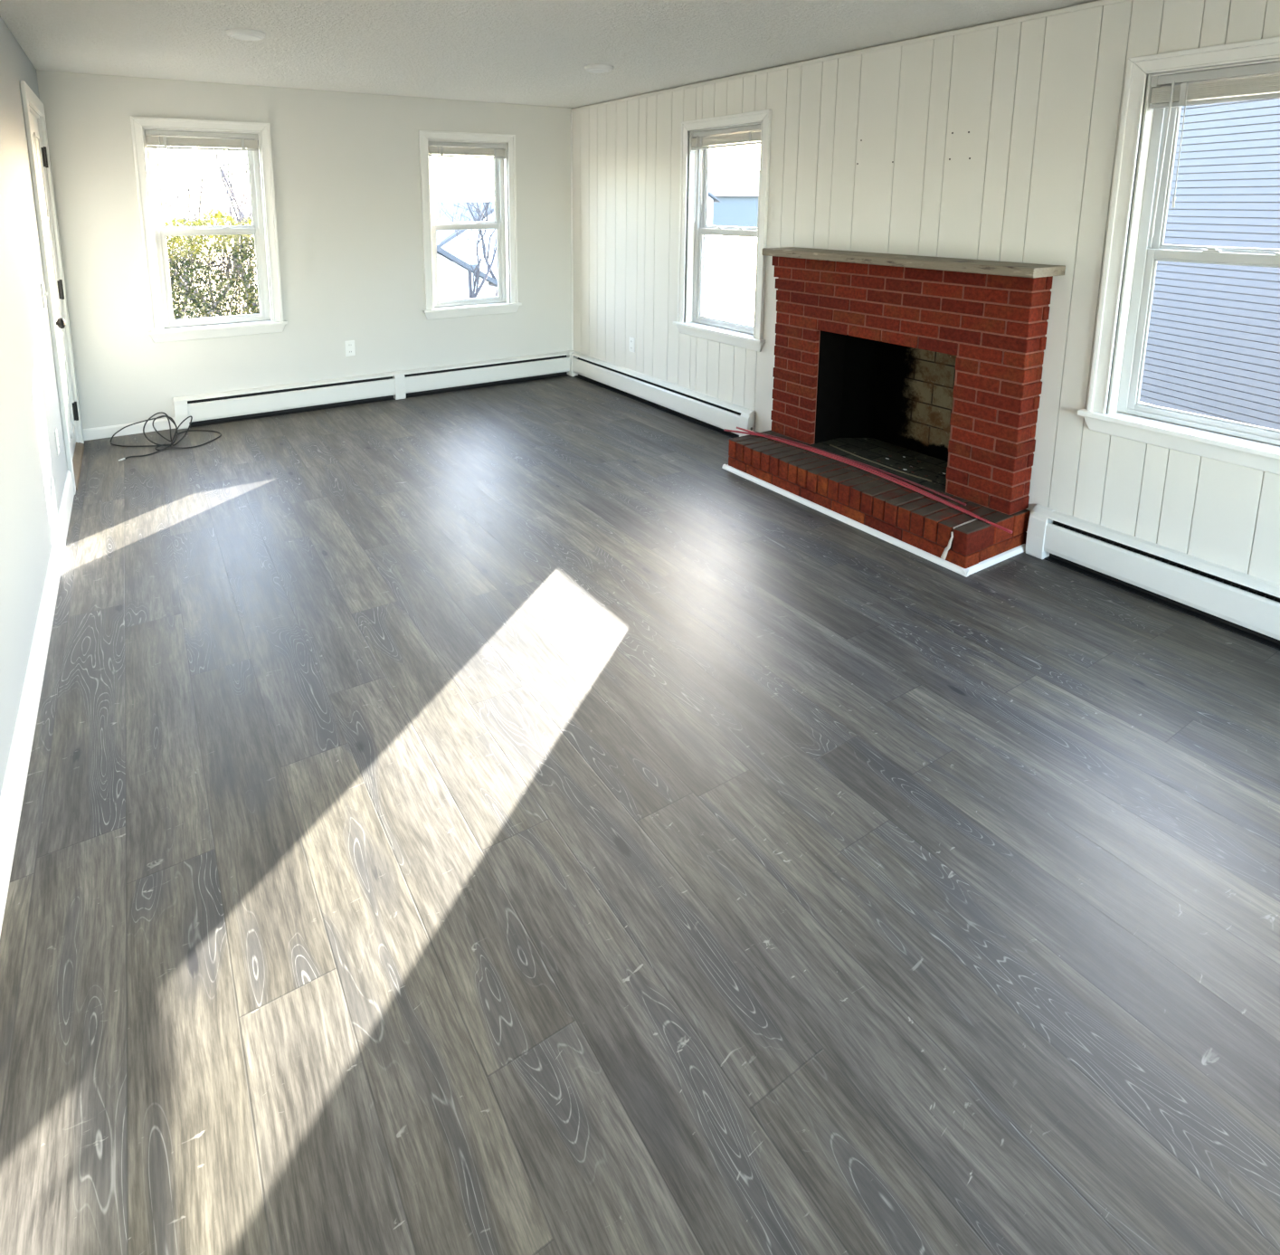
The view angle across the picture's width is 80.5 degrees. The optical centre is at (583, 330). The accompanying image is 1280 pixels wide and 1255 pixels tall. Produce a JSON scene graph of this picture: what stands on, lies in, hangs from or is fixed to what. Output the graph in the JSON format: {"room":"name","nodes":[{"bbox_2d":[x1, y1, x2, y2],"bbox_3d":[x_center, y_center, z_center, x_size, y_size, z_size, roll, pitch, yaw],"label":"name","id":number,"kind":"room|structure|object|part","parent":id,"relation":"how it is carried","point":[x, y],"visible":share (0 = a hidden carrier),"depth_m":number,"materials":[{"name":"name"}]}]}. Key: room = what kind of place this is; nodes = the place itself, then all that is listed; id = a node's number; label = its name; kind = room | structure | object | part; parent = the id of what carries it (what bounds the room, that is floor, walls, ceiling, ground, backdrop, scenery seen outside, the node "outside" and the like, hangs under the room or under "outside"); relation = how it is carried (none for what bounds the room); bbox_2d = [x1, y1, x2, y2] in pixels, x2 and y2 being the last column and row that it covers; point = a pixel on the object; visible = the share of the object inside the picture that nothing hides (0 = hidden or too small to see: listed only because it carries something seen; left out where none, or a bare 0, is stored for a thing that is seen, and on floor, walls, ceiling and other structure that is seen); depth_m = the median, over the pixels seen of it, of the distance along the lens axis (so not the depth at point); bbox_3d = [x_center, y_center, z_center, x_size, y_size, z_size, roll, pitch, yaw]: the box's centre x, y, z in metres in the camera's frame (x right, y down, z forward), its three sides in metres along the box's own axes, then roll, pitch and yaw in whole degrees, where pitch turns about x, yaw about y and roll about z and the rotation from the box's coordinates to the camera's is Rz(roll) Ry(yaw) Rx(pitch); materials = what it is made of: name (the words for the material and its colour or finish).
{"room":"living room","nodes":[
{"label":"living room","id":0,"kind":"room"},
{"bbox_2d":[0,16,78,796],"bbox_3d":[-1.108,0.270,1.021,0.160,2.420,8.600,-6,11,-31],"label":"wall","id":1,"kind":"structure","parent":0,"point":[33,476],"depth_m":2.79,"materials":[{"name":"grey paint"}]},
{"bbox_2d":[0,470,74,935],"bbox_3d":[-0.753,1.345,0.782,0.014,0.142,7.518,-6,11,-31],"label":"baseboard","id":2,"kind":"structure","parent":1,"relation":"attached to","point":[15,775],"depth_m":2.15,"materials":[{"name":"white paint"}]},
{"bbox_2d":[40,282,47,308],"bbox_3d":[-2.621,-0.176,3.667,0.017,0.118,0.116,-6,11,-31],"label":"light switch","id":3,"kind":"object","parent":1,"relation":"attached to","point":[44,293],"visible":1,"depth_m":3.64,"materials":[{"name":"white plastic"}]},
{"bbox_2d":[19,80,84,494],"bbox_3d":[-3.009,-0.235,4.190,0.214,2.100,1.020,-6,11,-31],"label":"door","id":4,"kind":"structure","parent":1,"relation":"in","point":[36,136],"depth_m":4.32,"materials":[{"name":"white paint"}]},
{"bbox_3d":[-2.957,-1.236,4.050,0.020,0.080,1.016,-6,11,-31],"label":"casing","id":5,"kind":"part","parent":4,"relation":"part of","materials":[{"name":"white paint"}]},
{"bbox_3d":[-2.989,-0.211,4.206,0.051,1.957,0.824,-6,11,-31],"label":"panel","id":6,"kind":"part","parent":4,"relation":"part of","materials":[{"name":"white paint"}]},
{"bbox_3d":[-2.770,-0.040,3.967,0.066,0.060,0.060,-6,11,-31],"label":"knob","id":7,"kind":"part","parent":4,"relation":"part of","materials":[{"name":"black metal"}]},
{"bbox_3d":[-3.198,-0.308,4.619,0.020,2.099,0.080,-6,11,-31],"label":"casing","id":8,"kind":"part","parent":4,"relation":"part of","materials":[{"name":"white paint"}]},
{"bbox_2d":[54,427,59,455],"bbox_3d":[-2.505,0.528,3.587,0.008,0.118,0.072,-6,11,-31],"label":"wall outlet","id":9,"kind":"object","parent":1,"relation":"attached to","point":[55,431],"visible":1,"depth_m":3.57,"materials":[{"name":"white plastic"}]},
{"bbox_2d":[36,69,574,428],"bbox_3d":[-1.718,-0.538,5.697,4.012,2.420,0.160,-6,11,-31],"label":"wall","id":10,"kind":"structure","parent":0,"point":[346,171],"depth_m":5.43,"materials":[{"name":"grey paint"}]},
{"bbox_2d":[82,417,175,440],"bbox_3d":[-3.019,0.652,5.003,0.546,0.074,0.014,-6,11,-31],"label":"baseboard","id":11,"kind":"structure","parent":10,"relation":"attached to","point":[106,431],"depth_m":4.99,"materials":[{"name":"white paint"}]},
{"bbox_2d":[130,115,287,342],"bbox_3d":[-2.542,-0.682,5.141,0.872,1.456,0.206,-6,11,-31],"label":"window","id":12,"kind":"structure","parent":10,"relation":"in","point":[164,327],"depth_m":5.10,"materials":[{"name":"white paint"}]},
{"bbox_3d":[-2.832,-0.677,4.883,0.066,1.377,0.024,-6,11,-31],"label":"casing","id":13,"kind":"part","parent":12,"relation":"part of","materials":[{"name":"white paint"}]},
{"bbox_3d":[-2.508,-1.357,4.964,0.821,0.066,0.024,-6,11,-31],"label":"casing","id":14,"kind":"part","parent":12,"relation":"part of","materials":[{"name":"white paint"}]},
{"bbox_2d":[144,129,258,222],"bbox_3d":[-2.521,-1.028,5.043,0.672,0.591,0.055,-6,11,-31],"label":"window blind","id":15,"kind":"object","parent":12,"relation":"attached to","point":[153,142],"visible":1,"depth_m":4.97,"materials":[{"name":"white plastic"}]},
{"bbox_3d":[-2.699,-1.042,4.920,0.010,0.440,0.010,7,12,36],"label":"lift cord","id":16,"kind":"part","parent":15,"relation":"part of","materials":[{"name":"white fabric"}]},
{"bbox_3d":[-2.525,-1.214,5.018,0.664,0.014,0.032,-6,11,-31],"label":"rail","id":17,"kind":"part","parent":15,"relation":"part of","materials":[{"name":"white plastic"}]},
{"bbox_3d":[-2.569,-0.994,5.131,0.644,0.658,0.024,-6,11,-31],"label":"sash","id":18,"kind":"part","parent":12,"relation":"part of","materials":[{"name":"white plastic"}]},
{"bbox_3d":[-2.562,-0.694,5.172,0.676,1.296,0.080,-6,11,-31],"label":"vinyl frame","id":19,"kind":"part","parent":12,"relation":"part of","materials":[{"name":"white plastic"}]},
{"bbox_3d":[-2.551,-0.383,5.208,0.644,0.642,0.024,-6,11,-31],"label":"sash","id":20,"kind":"part","parent":12,"relation":"part of","materials":[{"name":"white plastic"}]},
{"bbox_3d":[-2.520,-0.029,5.217,0.872,0.022,0.121,-6,11,-31],"label":"sill","id":21,"kind":"part","parent":12,"relation":"part of","materials":[{"name":"white paint"}]},
{"bbox_3d":[-2.182,-0.744,5.269,0.066,1.376,0.024,-6,11,-31],"label":"casing","id":22,"kind":"part","parent":12,"relation":"part of","materials":[{"name":"white paint"}]},
{"bbox_2d":[344,340,355,356],"bbox_3d":[-1.761,0.131,5.686,0.072,0.118,0.008,-6,11,-31],"label":"wall outlet","id":23,"kind":"object","parent":10,"relation":"attached to","point":[350,350],"visible":1,"depth_m":5.68,"materials":[{"name":"white plastic"}]},
{"bbox_2d":[172,350,569,429],"bbox_3d":[-1.453,0.424,5.890,3.080,0.216,0.068,-6,11,-31],"label":"baseboard heater","id":24,"kind":"object","parent":10,"relation":"attached to","point":[220,407],"visible":0.97,"depth_m":5.73,"materials":[{"name":"white metal"}]},
{"bbox_2d":[418,130,521,319],"bbox_3d":[-0.936,-0.850,6.094,0.852,1.456,0.206,-6,11,-31],"label":"window","id":25,"kind":"structure","parent":10,"relation":"in","point":[505,210],"depth_m":6.12,"materials":[{"name":"white paint"}]},
{"bbox_3d":[-1.216,-0.844,5.842,0.066,1.376,0.024,-6,11,-31],"label":"casing","id":26,"kind":"part","parent":25,"relation":"part of","materials":[{"name":"white paint"}]},
{"bbox_3d":[-0.962,-1.161,6.085,0.624,0.658,0.024,-6,11,-31],"label":"sash","id":27,"kind":"part","parent":25,"relation":"part of","materials":[{"name":"white plastic"}]},
{"bbox_2d":[427,141,505,218],"bbox_3d":[-0.914,-1.196,5.997,0.652,0.591,0.055,-6,11,-31],"label":"window blind","id":28,"kind":"object","parent":25,"relation":"attached to","point":[438,151],"visible":0.96,"depth_m":5.93,"materials":[{"name":"white plastic"}]},
{"bbox_3d":[-1.087,-1.210,5.877,0.010,0.440,0.010,7,12,36],"label":"lift cord","id":29,"kind":"part","parent":28,"relation":"part of","materials":[{"name":"white fabric"}]},
{"bbox_3d":[-0.918,-1.381,5.972,0.644,0.014,0.032,-6,11,-31],"label":"rail","id":30,"kind":"part","parent":28,"relation":"part of","materials":[{"name":"white plastic"}]},
{"bbox_3d":[-0.955,-0.861,6.125,0.656,1.296,0.080,-6,11,-31],"label":"vinyl frame","id":31,"kind":"part","parent":25,"relation":"part of","materials":[{"name":"white plastic"}]},
{"bbox_3d":[-0.901,-1.524,5.918,0.801,0.066,0.024,-6,11,-31],"label":"casing","id":32,"kind":"part","parent":25,"relation":"part of","materials":[{"name":"white paint"}]},
{"bbox_3d":[-0.945,-0.550,6.162,0.624,0.642,0.024,-6,11,-31],"label":"sash","id":33,"kind":"part","parent":25,"relation":"part of","materials":[{"name":"white plastic"}]},
{"bbox_3d":[-0.913,-0.196,6.170,0.852,0.022,0.121,-6,11,-31],"label":"sill","id":34,"kind":"part","parent":25,"relation":"part of","materials":[{"name":"white paint"}]},
{"bbox_3d":[-0.584,-0.910,6.217,0.066,1.376,0.024,-6,11,-31],"label":"casing","id":35,"kind":"part","parent":25,"relation":"part of","materials":[{"name":"white paint"}]},
{"bbox_2d":[570,112,573,350],"bbox_3d":[-0.098,-0.828,6.534,0.014,2.062,0.014,-6,11,-31],"label":"trim","id":36,"kind":"structure","parent":10,"relation":"attached to","point":[572,259],"depth_m":6.52,"materials":[{"name":"white paint"}]},
{"bbox_2d":[0,0,1098,108],"bbox_3d":[0.540,-1.153,1.783,4.012,0.120,8.920,-6,11,-31],"label":"ceiling","id":37,"kind":"structure","parent":0,"point":[537,52],"depth_m":3.60,"materials":[{"name":"white paint"}]},
{"bbox_2d":[225,28,265,40],"bbox_3d":[-1.569,-1.373,3.500,0.172,0.027,0.172,-6,11,-31],"label":"recessed light","id":38,"kind":"object","parent":37,"relation":"in","point":[240,33],"visible":1,"depth_m":3.45,"materials":[{"name":"white paint"}]},
{"bbox_2d":[230,34,261,40],"bbox_3d":[-1.569,-1.364,3.502,0.136,0.009,0.136,-6,11,-31],"label":"diffuser","id":39,"kind":"object","parent":38,"relation":"attached to","point":[246,37],"depth_m":3.48,"materials":[{"name":"white plastic"}]},
{"bbox_2d":[584,64,613,73],"bbox_3d":[0.092,-1.533,4.416,0.172,0.027,0.172,-6,11,-31],"label":"recessed light","id":40,"kind":"object","parent":37,"relation":"in","point":[595,68],"visible":1,"depth_m":4.36,"materials":[{"name":"white paint"}]},
{"bbox_2d":[587,68,609,73],"bbox_3d":[0.092,-1.524,4.418,0.136,0.009,0.136,-6,11,-31],"label":"diffuser","id":41,"kind":"object","parent":40,"relation":"attached to","point":[596,71],"depth_m":4.39,"materials":[{"name":"white plastic"}]},
{"bbox_2d":[0,375,1279,1254],"bbox_3d":[0.543,1.232,2.196,4.012,0.120,8.920,-6,11,-31],"label":"floor","id":42,"kind":"structure","parent":0,"point":[520,818],"depth_m":1.76,"materials":[{"name":"grey laminate"}]},
{"bbox_2d":[110,411,221,461],"bbox_3d":[-2.674,0.620,4.824,0.633,0.201,0.521,-6,11,-31],"label":"coiled cable","id":43,"kind":"object","parent":42,"relation":"on","point":[171,419],"visible":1,"depth_m":4.79,"materials":[{"name":"black rubber"}]},
{"bbox_2d":[721,246,1065,577],"bbox_3d":[1.530,0.249,3.819,0.787,1.261,1.521,-6,11,-31],"label":"fireplace","id":44,"kind":"object","parent":42,"relation":"on","point":[926,371],"visible":0.99,"depth_m":3.65,"materials":[{"name":"red brick"}]},
{"bbox_3d":[1.198,0.892,3.733,0.017,0.024,1.496,-6,11,-31],"label":"moulding","id":45,"kind":"part","parent":44,"relation":"part of","materials":[{"name":"white paint"}]},
{"bbox_2d":[723,428,979,516],"bbox_3d":[1.329,0.684,3.878,0.172,0.018,1.509,-7,12,-35],"label":"rod","id":46,"kind":"object","parent":44,"relation":"on","point":[725,430],"visible":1,"depth_m":3.84,"materials":[{"name":"red plastic"}]},
{"bbox_2d":[754,431,966,505],"bbox_3d":[1.385,0.679,3.891,0.093,0.023,1.254,-7,12,-34],"label":"rod","id":47,"kind":"object","parent":44,"relation":"on","point":[765,434],"visible":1,"depth_m":3.79,"materials":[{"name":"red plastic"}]},
{"bbox_2d":[736,426,1012,533],"bbox_3d":[1.371,0.698,3.809,0.100,0.015,1.665,-6,11,-30],"label":"rod","id":48,"kind":"object","parent":44,"relation":"on","point":[739,428],"visible":0.99,"depth_m":3.63,"materials":[{"name":"red plastic"}]},
{"bbox_2d":[761,246,1065,277],"bbox_3d":[1.504,-0.349,3.693,0.240,0.039,1.508,-6,11,-31],"label":"mantel shelf","id":49,"kind":"object","parent":44,"relation":"attached to","point":[993,269],"depth_m":3.47,"materials":[{"name":"grey wood"}]},
{"bbox_3d":[1.769,0.979,3.225,0.461,0.024,0.017,-6,11,-31],"label":"moulding","id":50,"kind":"part","parent":44,"relation":"part of","materials":[{"name":"white paint"}]},
{"bbox_2d":[571,0,1279,584],"bbox_3d":[2.191,-0.073,2.978,0.161,2.420,8.600,-6,11,-31],"label":"wall","id":51,"kind":"structure","parent":0,"point":[1000,143],"depth_m":3.44,"materials":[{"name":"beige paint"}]},
{"bbox_2d":[566,350,575,375],"bbox_3d":[-0.106,0.283,6.690,0.065,0.218,0.065,-6,11,-31],"label":"trim","id":52,"kind":"structure","parent":51,"relation":"attached to","point":[570,352],"depth_m":6.65,"materials":[{"name":"white metal"}]},
{"bbox_2d":[629,336,635,352],"bbox_3d":[0.380,0.108,5.898,0.008,0.118,0.072,-6,11,-31],"label":"wall outlet","id":53,"kind":"object","parent":51,"relation":"attached to","point":[631,339],"visible":1,"depth_m":5.89,"materials":[{"name":"white plastic"}]},
{"bbox_2d":[569,350,755,437],"bbox_3d":[0.488,0.452,5.718,0.068,0.216,2.232,-6,11,-31],"label":"baseboard heater","id":54,"kind":"object","parent":51,"relation":"attached to","point":[714,413],"visible":0.95,"depth_m":5.50,"materials":[{"name":"white metal"}]},
{"bbox_3d":[0.515,0.443,5.733,0.004,0.198,2.232,-6,11,-31],"label":"panel","id":55,"kind":"part","parent":54,"relation":"part of","materials":[{"name":"white metal"}]},
{"bbox_2d":[672,109,771,351],"bbox_3d":[0.946,-0.651,4.931,0.206,1.456,0.874,-6,11,-31],"label":"window","id":56,"kind":"structure","parent":51,"relation":"in","point":[691,320],"depth_m":5.11,"materials":[{"name":"white paint"}]},
{"bbox_3d":[0.691,-0.738,5.210,0.024,1.377,0.066,-6,11,-31],"label":"casing","id":57,"kind":"part","parent":56,"relation":"part of","materials":[{"name":"white paint"}]},
{"bbox_3d":[0.911,0.001,5.021,0.121,0.022,0.874,-6,11,-31],"label":"sill","id":58,"kind":"part","parent":56,"relation":"part of","materials":[{"name":"white paint"}]},
{"bbox_3d":[0.886,-1.329,4.777,0.024,0.066,0.823,-6,11,-31],"label":"casing","id":59,"kind":"part","parent":56,"relation":"part of","materials":[{"name":"white paint"}]},
{"bbox_2d":[691,123,760,221],"bbox_3d":[0.909,-0.999,4.848,0.055,0.591,0.674,-6,11,-31],"label":"window blind","id":60,"kind":"object","parent":56,"relation":"attached to","point":[751,137],"visible":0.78,"depth_m":4.82,"materials":[{"name":"white plastic"}]},
{"bbox_3d":[0.789,-1.063,5.019,0.010,0.440,0.010,7,12,36],"label":"lift cord","id":61,"kind":"part","parent":60,"relation":"part of","materials":[{"name":"white plastic"}]},
{"bbox_3d":[0.916,-1.185,4.820,0.032,0.014,0.666,-6,11,-31],"label":"rail","id":62,"kind":"part","parent":60,"relation":"part of","materials":[{"name":"white plastic"}]},
{"bbox_3d":[0.979,-0.660,4.949,0.080,1.296,0.678,-6,11,-31],"label":"vinyl frame","id":63,"kind":"part","parent":56,"relation":"part of","materials":[{"name":"white plastic"}]},
{"bbox_3d":[0.962,-0.350,4.992,0.024,0.642,0.646,-6,11,-31],"label":"sash","id":64,"kind":"part","parent":56,"relation":"part of","materials":[{"name":"white plastic"}]},
{"bbox_3d":[0.990,-0.960,4.904,0.024,0.658,0.646,-6,11,-31],"label":"sash","id":65,"kind":"part","parent":56,"relation":"part of","materials":[{"name":"white plastic"}]},
{"bbox_3d":[1.083,-0.627,4.569,0.024,1.377,0.066,-6,11,-31],"label":"casing","id":66,"kind":"part","parent":56,"relation":"part of","materials":[{"name":"white paint"}]},
{"bbox_2d":[571,0,1128,111],"bbox_3d":[2.120,-1.237,2.734,0.007,0.019,8.600,-6,11,-31],"label":"trim","id":67,"kind":"structure","parent":51,"relation":"attached to","point":[1104,2],"depth_m":3.69,"materials":[{"name":"beige paint"}]},
{"bbox_2d":[1024,503,1279,650],"bbox_3d":[2.520,1.024,2.394,0.068,0.216,2.155,-6,11,-31],"label":"baseboard heater","id":68,"kind":"object","parent":51,"relation":"attached to","point":[1241,603],"visible":1,"depth_m":2.88,"materials":[{"name":"white metal"}]},
{"bbox_3d":[2.551,1.017,2.402,0.004,0.198,2.140,-6,11,-31],"label":"panel","id":69,"kind":"part","parent":68,"relation":"part of","materials":[{"name":"white metal"}]},
{"bbox_2d":[1077,36,1279,474],"bbox_3d":[2.335,-0.259,2.659,0.206,1.456,0.870,-6,11,-31],"label":"window","id":70,"kind":"structure","parent":51,"relation":"in","point":[1256,447],"depth_m":2.88,"materials":[{"name":"white paint"}]},
{"bbox_3d":[2.081,-0.346,2.936,0.024,1.377,0.066,-6,11,-31],"label":"casing","id":71,"kind":"part","parent":70,"relation":"part of","materials":[{"name":"white paint"}]},
{"bbox_3d":[2.300,0.392,2.749,0.121,0.022,0.870,-6,11,-31],"label":"sill","id":72,"kind":"part","parent":70,"relation":"part of","materials":[{"name":"white paint"}]},
{"bbox_3d":[2.368,-0.268,2.677,0.080,1.296,0.674,-6,11,-31],"label":"vinyl frame","id":73,"kind":"part","parent":70,"relation":"part of","materials":[{"name":"white plastic"}]},
{"bbox_3d":[2.351,0.042,2.720,0.024,0.642,0.642,-6,11,-31],"label":"sash","id":74,"kind":"part","parent":70,"relation":"part of","materials":[{"name":"glass"}]},
{"bbox_3d":[2.276,-0.938,2.505,0.024,0.066,0.819,-6,11,-31],"label":"casing","id":75,"kind":"part","parent":70,"relation":"part of","materials":[{"name":"white paint"}]},
{"bbox_2d":[1149,61,1279,237],"bbox_3d":[2.298,-0.607,2.576,0.055,0.591,0.670,-6,11,-31],"label":"window blind","id":76,"kind":"object","parent":70,"relation":"attached to","point":[1185,94],"visible":1,"depth_m":2.67,"materials":[{"name":"white plastic"}]},
{"bbox_3d":[2.179,-0.672,2.745,0.010,0.440,0.010,7,12,36],"label":"lift cord","id":77,"kind":"part","parent":76,"relation":"part of","materials":[{"name":"white fabric"}]},
{"bbox_3d":[2.305,-0.793,2.548,0.032,0.014,0.662,-6,11,-31],"label":"rail","id":78,"kind":"part","parent":76,"relation":"part of","materials":[{"name":"white plastic"}]},
{"bbox_3d":[2.379,-0.568,2.632,0.024,0.658,0.642,-6,11,-31],"label":"sash","id":79,"kind":"part","parent":70,"relation":"part of","materials":[{"name":"white plastic"}]},
{"label":"outside","id":80,"kind":"structure","parent":0,"visible":0},
{"bbox_2d":[196,147,251,317],"bbox_3d":[-4.577,-1.494,10.639,2.194,4.013,2.574,2,10,14],"label":"bare tree","id":81,"kind":"object","parent":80,"point":[231,210],"visible":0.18,"depth_m":10.32,"materials":[{"name":"grey plant"}]},
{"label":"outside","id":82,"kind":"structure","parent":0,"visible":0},
{"bbox_2d":[158,147,493,319],"bbox_3d":[-5.078,-0.901,11.761,5.922,5.510,6.166,-5,11,-28],"label":"thicket","id":83,"kind":"object","parent":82,"point":[223,172],"visible":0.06,"depth_m":10.21,"materials":[{"name":"green plant"}]},
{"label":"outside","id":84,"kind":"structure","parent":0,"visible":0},
{"bbox_2d":[161,151,256,316],"bbox_3d":[-5.014,-0.970,9.298,2.662,3.642,4.245,2,10,14],"label":"bare tree","id":85,"kind":"object","parent":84,"point":[199,181],"visible":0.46,"depth_m":9.89,"materials":[{"name":"grey plant"}]},
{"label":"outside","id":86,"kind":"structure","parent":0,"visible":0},
{"bbox_2d":[163,208,259,319],"bbox_3d":[-3.862,-0.124,7.312,2.853,2.092,1.636,-6,11,-31],"label":"hedge","id":87,"kind":"object","parent":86,"point":[219,244],"visible":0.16,"depth_m":7.06,"materials":[{"name":"green plant"}]},
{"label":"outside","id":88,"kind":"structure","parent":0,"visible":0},
{"bbox_2d":[436,245,497,300],"bbox_3d":[-4.998,-0.910,20.710,3.600,3.200,5.600,-6,11,-31],"label":"house","id":89,"kind":"structure","parent":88,"point":[453,284],"depth_m":18.75,"materials":[{"name":"white paint"}]},
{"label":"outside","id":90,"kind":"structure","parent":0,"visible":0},
{"bbox_2d":[434,201,497,296],"bbox_3d":[-4.500,-2.947,29.548,5.000,4.200,6.600,-6,11,-31],"label":"house","id":91,"kind":"structure","parent":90,"point":[450,244],"depth_m":26.60,"materials":[{"name":"white paint"}]},
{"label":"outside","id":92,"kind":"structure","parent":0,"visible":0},
{"bbox_2d":[706,191,720,238],"bbox_3d":[4.563,-6.909,42.698,4.400,3.300,4.600,-6,11,-31],"label":"house","id":93,"kind":"structure","parent":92,"point":[712,198],"depth_m":41.88,"materials":[{"name":"white paint"}]},
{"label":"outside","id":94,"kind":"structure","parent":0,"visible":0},
{"bbox_2d":[708,169,758,227],"bbox_3d":[12.253,-10.042,57.521,18.600,4.400,8.600,-6,11,-31],"label":"house","id":95,"kind":"structure","parent":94,"point":[737,191],"depth_m":52.59,"materials":[{"name":"blue paint"}]},
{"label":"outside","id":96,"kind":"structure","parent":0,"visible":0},
{"bbox_2d":[1139,92,1279,429],"bbox_3d":[9.040,-0.995,4.682,5.100,4.600,9.600,-3,10,-14],"label":"house","id":97,"kind":"structure","parent":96,"point":[1213,346],"depth_m":7.19,"materials":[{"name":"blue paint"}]},
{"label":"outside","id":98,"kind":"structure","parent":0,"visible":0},
{"bbox_2d":[197,156,253,235],"bbox_3d":[-5.199,-1.322,12.064,1.898,3.994,2.048,-6,11,-31],"label":"bare tree","id":99,"kind":"object","parent":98,"point":[213,156],"visible":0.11,"depth_m":11.82,"materials":[{"name":"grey plant"}]},
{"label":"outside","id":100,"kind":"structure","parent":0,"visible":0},
{"bbox_2d":[158,148,247,319],"bbox_3d":[-7.001,-0.847,11.351,5.382,5.701,2.901,0,10,2],"label":"bare tree","id":101,"kind":"object","parent":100,"point":[189,188],"visible":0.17,"depth_m":11.54,"materials":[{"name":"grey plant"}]},
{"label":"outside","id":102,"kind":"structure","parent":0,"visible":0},
{"bbox_2d":[167,147,255,315],"bbox_3d":[-6.953,-1.543,14.123,2.979,6.538,3.483,-6,11,-31],"label":"bare tree","id":103,"kind":"object","parent":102,"point":[229,154],"visible":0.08,"depth_m":14.21,"materials":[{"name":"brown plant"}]},
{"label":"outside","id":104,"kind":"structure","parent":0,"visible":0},
{"bbox_2d":[436,155,496,298],"bbox_3d":[-1.930,-1.494,14.011,1.608,5.254,2.823,-2,10,-10],"label":"bare tree","id":105,"kind":"object","parent":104,"point":[472,294],"visible":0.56,"depth_m":13.93,"materials":[{"name":"plant"}]},
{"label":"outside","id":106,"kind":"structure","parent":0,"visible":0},
{"bbox_2d":[432,157,497,296],"bbox_3d":[-1.938,-2.549,20.207,3.954,6.649,3.543,5,11,25],"label":"bare tree","id":107,"kind":"object","parent":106,"point":[493,276],"visible":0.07,"depth_m":19.59,"materials":[{"name":"plant"}]}
]}

